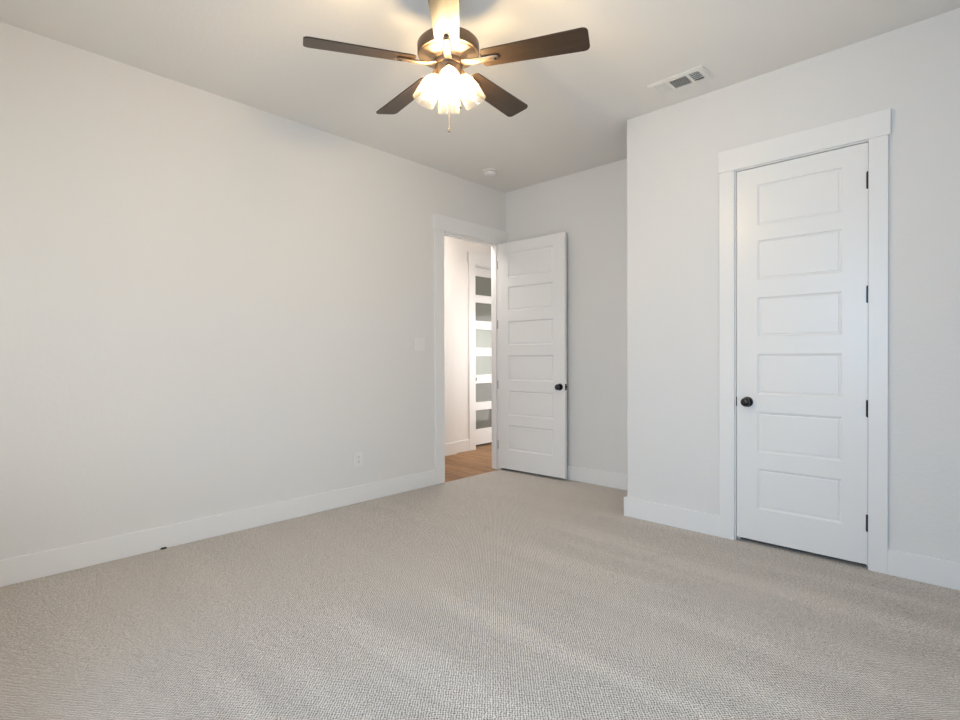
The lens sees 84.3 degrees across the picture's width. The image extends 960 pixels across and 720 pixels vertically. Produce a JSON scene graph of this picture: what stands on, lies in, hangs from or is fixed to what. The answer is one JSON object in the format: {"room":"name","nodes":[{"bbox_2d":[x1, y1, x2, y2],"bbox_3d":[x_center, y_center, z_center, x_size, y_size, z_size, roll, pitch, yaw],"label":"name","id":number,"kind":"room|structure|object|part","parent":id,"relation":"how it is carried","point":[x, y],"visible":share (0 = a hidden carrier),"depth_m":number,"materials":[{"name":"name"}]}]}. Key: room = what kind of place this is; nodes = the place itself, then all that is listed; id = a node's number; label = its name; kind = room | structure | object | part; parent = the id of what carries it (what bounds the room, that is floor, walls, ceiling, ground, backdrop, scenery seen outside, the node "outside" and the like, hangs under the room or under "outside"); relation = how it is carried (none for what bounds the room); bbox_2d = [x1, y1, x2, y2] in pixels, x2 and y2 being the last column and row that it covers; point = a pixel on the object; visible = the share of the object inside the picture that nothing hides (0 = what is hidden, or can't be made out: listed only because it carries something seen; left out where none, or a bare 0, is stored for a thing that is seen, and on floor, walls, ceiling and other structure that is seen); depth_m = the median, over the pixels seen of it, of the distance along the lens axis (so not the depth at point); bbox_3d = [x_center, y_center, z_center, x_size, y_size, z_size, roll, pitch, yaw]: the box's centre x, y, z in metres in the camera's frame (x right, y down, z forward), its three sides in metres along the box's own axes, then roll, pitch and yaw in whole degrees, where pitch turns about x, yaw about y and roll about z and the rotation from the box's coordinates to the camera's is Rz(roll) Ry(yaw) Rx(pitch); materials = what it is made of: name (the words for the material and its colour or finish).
{"room":"empty bedroom","nodes":[
{"label":"empty bedroom","id":0,"kind":"room"},
{"bbox_2d":[0,22,505,586],"bbox_3d":[-0.372,-0.289,5.133,0.114,3.020,7.870,0,0,44],"label":"wall","id":1,"kind":"structure","parent":0,"point":[210,303],"depth_m":3.45,"materials":[{"name":"white paint"}]},
{"bbox_2d":[0,470,435,586],"bbox_3d":[-1.685,1.113,3.662,0.017,0.140,3.671,0,0,44],"label":"baseboard","id":2,"kind":"structure","parent":1,"relation":"attached to","point":[27,567],"depth_m":3.43,"materials":[{"name":"white paint"}]},
{"bbox_2d":[354,452,361,466],"bbox_3d":[-1.004,0.821,4.382,0.010,0.118,0.075,0,0,44],"label":"wall outlet","id":3,"kind":"object","parent":1,"relation":"attached to","point":[358,455],"visible":1,"depth_m":4.37,"materials":[{"name":"white plastic"}]},
{"bbox_2d":[433,213,506,483],"bbox_3d":[-0.112,-0.094,5.406,0.156,2.565,1.062,0,0,44],"label":"door frame","id":4,"kind":"structure","parent":1,"relation":"attached to","point":[443,226],"depth_m":5.06,"materials":[{"name":"white paint"}]},
{"bbox_3d":[-0.384,-0.032,5.026,0.018,2.406,0.114,0,0,44],"label":"casing","id":5,"kind":"part","parent":4,"relation":"part of","materials":[{"name":"white paint"}]},
{"bbox_3d":[-0.074,-1.307,5.346,0.022,0.139,1.042,0,0,44],"label":"head casing","id":6,"kind":"part","parent":4,"relation":"part of","materials":[{"name":"white paint"}]},
{"bbox_3d":[-0.158,-0.101,5.457,0.020,2.553,1.052,0,0,44],"label":"hall casing","id":7,"kind":"part","parent":4,"relation":"part of","materials":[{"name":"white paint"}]},
{"bbox_2d":[444,236,490,443],"bbox_3d":[-0.420,-0.298,6.607,0.183,3.020,5.800,0,0,44],"label":"wall","id":8,"kind":"structure","parent":0,"point":[456,361],"depth_m":6.67,"materials":[{"name":"white paint"}]},
{"bbox_2d":[445,439,468,455],"bbox_3d":[-1.242,1.104,5.635,0.058,0.148,3.242,0,0,44],"label":"baseboard","id":9,"kind":"structure","parent":8,"relation":"attached to","point":[456,447],"depth_m":6.59,"materials":[{"name":"white paint"}]},
{"bbox_2d":[467,252,490,450],"bbox_3d":[0.162,-0.101,7.235,0.164,2.575,1.058,0,0,44],"label":"door frame","id":10,"kind":"structure","parent":8,"relation":"attached to","point":[474,260],"depth_m":6.85,"materials":[{"name":"white paint"}]},
{"bbox_3d":[-0.102,-0.040,6.859,0.018,2.414,0.116,0,0,44],"label":"casing","id":11,"kind":"part","parent":10,"relation":"part of","materials":[{"name":"white paint"}]},
{"bbox_3d":[0.209,-1.319,7.179,0.024,0.139,1.058,0,0,44],"label":"head casing","id":12,"kind":"part","parent":10,"relation":"part of","materials":[{"name":"white paint"}]},
{"bbox_2d":[475,267,491,444],"bbox_3d":[0.147,-0.053,7.263,0.103,2.369,0.798,0,0,44],"label":"door","id":13,"kind":"structure","parent":8,"relation":"in","point":[483,435],"depth_m":7.17,"materials":[{"name":"white paint"}]},
{"bbox_2d":[0,409,959,719],"bbox_3d":[0.483,1.186,6.279,8.650,0.050,10.450,0,0,44],"label":"floor","id":14,"kind":"structure","parent":0,"point":[502,594],"depth_m":2.38,"materials":[{"name":"carpet"}]},
{"bbox_2d":[0,0,959,192],"bbox_3d":[0.741,-1.846,4.040,5.700,0.100,8.100,0,0,44],"label":"ceiling","id":15,"kind":"structure","parent":0,"point":[252,53],"depth_m":3.11,"materials":[{"name":"white paint"}]},
{"bbox_2d":[303,0,589,132],"bbox_3d":[-0.150,-1.452,2.575,1.273,0.672,1.270,1,2,44],"label":"ceiling fan","id":16,"kind":"object","parent":15,"relation":"hanging from","point":[448,48],"visible":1,"depth_m":2.45,"materials":[{"name":"brown wood"}]},
{"bbox_3d":[-0.541,-1.404,2.406,0.497,0.006,0.135,-2,14,-19],"label":"blade","id":17,"kind":"part","parent":16,"relation":"part of","materials":[{"name":"brown wood"}]},
{"bbox_3d":[-0.399,-1.421,2.871,0.135,0.006,0.497,-17,11,-36],"label":"blade","id":18,"kind":"part","parent":16,"relation":"part of","materials":[{"name":"brown wood"}]},
{"bbox_3d":[-0.234,-1.309,2.538,0.038,0.060,0.038,27,-1,43],"label":"bulb","id":19,"kind":"part","parent":16,"relation":"part of","materials":[{"name":"white glass"}]},
{"bbox_3d":[-0.143,-1.403,2.128,0.135,0.006,0.497,11,2,-1],"label":"blade","id":20,"kind":"part","parent":16,"relation":"part of","materials":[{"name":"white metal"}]},
{"bbox_3d":[-0.151,-1.442,2.540,0.276,0.028,0.276,1,2,44],"label":"plate","id":21,"kind":"part","parent":16,"relation":"part of","materials":[{"name":"brown metal"}]},
{"bbox_3d":[-0.155,-1.314,2.630,0.038,0.060,0.038,26,38,36],"label":"bulb","id":22,"kind":"part","parent":16,"relation":"part of","materials":[{"name":"white glass"}]},
{"bbox_3d":[-0.141,-1.309,2.459,0.038,0.060,0.038,-26,-34,38],"label":"bulb","id":23,"kind":"part","parent":16,"relation":"part of","materials":[{"name":"white glass"}]},
{"bbox_3d":[-0.063,-1.313,2.551,0.038,0.060,0.038,-26,5,45],"label":"bulb","id":24,"kind":"part","parent":16,"relation":"part of","materials":[{"name":"white glass"}]},
{"bbox_3d":[0.087,-1.431,2.879,0.135,0.006,0.497,-14,-6,35],"label":"blade","id":25,"kind":"part","parent":16,"relation":"part of","materials":[{"name":"brown wood"}]},
{"bbox_3d":[0.245,-1.420,2.420,0.497,0.006,0.135,-1,-10,17],"label":"blade","id":26,"kind":"part","parent":16,"relation":"part of","materials":[{"name":"brown wood"}]},
{"bbox_2d":[483,168,496,176],"bbox_3d":[0.094,-1.776,5.049,0.132,0.048,0.132,0,0,44],"label":"smoke detector","id":27,"kind":"object","parent":15,"relation":"attached to","point":[489,172],"visible":1,"depth_m":5.01,"materials":[{"name":"white plastic"}]},
{"bbox_2d":[647,65,712,96],"bbox_3d":[1.284,-1.788,3.413,0.356,0.012,0.184,0,0,44],"label":"ceiling vent","id":28,"kind":"object","parent":15,"relation":"in","point":[668,85],"visible":1,"depth_m":3.40,"materials":[{"name":"white metal"}]},
{"bbox_2d":[475,276,490,288],"bbox_3d":[-0.016,-1.657,9.592,3.350,0.100,6.300,0,0,44],"label":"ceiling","id":29,"kind":"structure","parent":0,"point":[480,282],"depth_m":11.06,"materials":[{"name":"grey glass"}]},
{"bbox_2d":[475,287,491,410],"bbox_3d":[-0.012,-0.207,9.601,3.350,2.800,6.300,0,0,44],"label":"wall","id":30,"kind":"structure","parent":0,"point":[482,311],"depth_m":11.98,"materials":[{"name":"grey paint"}]},
{"bbox_2d":[476,330,490,374],"bbox_3d":[-0.431,-0.157,11.518,0.060,1.140,2.300,0,0,44],"label":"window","id":31,"kind":"structure","parent":30,"relation":"in","point":[483,337],"depth_m":12.05,"materials":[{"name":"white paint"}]},
{"bbox_2d":[497,232,566,478],"bbox_3d":[0.504,-0.043,5.387,0.872,2.369,0.161,0,0,41],"label":"door","id":32,"kind":"structure","parent":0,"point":[532,272],"depth_m":5.33,"materials":[{"name":"white paint"}]},
{"bbox_2d":[506,158,626,474],"bbox_3d":[1.849,-0.291,4.325,4.221,3.020,0.114,0,0,44],"label":"wall","id":33,"kind":"structure","parent":0,"point":[590,205],"depth_m":4.99,"materials":[{"name":"white paint"}]},
{"bbox_2d":[627,8,959,562],"bbox_3d":[2.177,-0.287,3.452,2.303,3.020,0.699,0,0,44],"label":"wall","id":34,"kind":"structure","parent":0,"point":[913,70],"depth_m":3.19,"materials":[{"name":"white paint"}]},
{"bbox_2d":[566,465,959,590],"bbox_3d":[1.532,1.101,4.067,4.081,0.140,0.716,0,0,44],"label":"baseboard","id":35,"kind":"structure","parent":34,"relation":"attached to","point":[916,567],"depth_m":3.61,"materials":[{"name":"white paint"}]},
{"bbox_2d":[736,142,868,564],"bbox_3d":[1.937,-0.035,3.225,0.707,2.369,0.161,0,0,44],"label":"door","id":36,"kind":"structure","parent":34,"relation":"in","point":[802,397],"depth_m":3.19,"materials":[{"name":"white paint"}]},
{"bbox_3d":[1.696,0.269,3.384,0.057,0.057,0.055,0,0,44],"label":"knob","id":37,"kind":"part","parent":36,"relation":"part of","materials":[{"name":"black metal"}]},
{"bbox_2d":[718,108,890,573],"bbox_3d":[1.952,-0.088,3.249,0.907,2.565,0.136,0,0,44],"label":"door frame","id":38,"kind":"structure","parent":34,"relation":"attached to","point":[874,128],"depth_m":3.00,"materials":[{"name":"white paint"}]},
{"bbox_3d":[1.624,-0.029,3.486,0.091,2.406,0.018,0,0,44],"label":"casing","id":39,"kind":"part","parent":38,"relation":"part of","materials":[{"name":"white paint"}]},
{"bbox_3d":[1.909,-1.300,3.200,0.907,0.139,0.022,0,0,44],"label":"head casing","id":40,"kind":"part","parent":38,"relation":"part of","materials":[{"name":"white paint"}]},
{"bbox_3d":[2.203,-0.027,2.935,0.088,2.406,0.018,0,0,44],"label":"casing","id":41,"kind":"part","parent":38,"relation":"part of","materials":[{"name":"white paint"}]}
]}

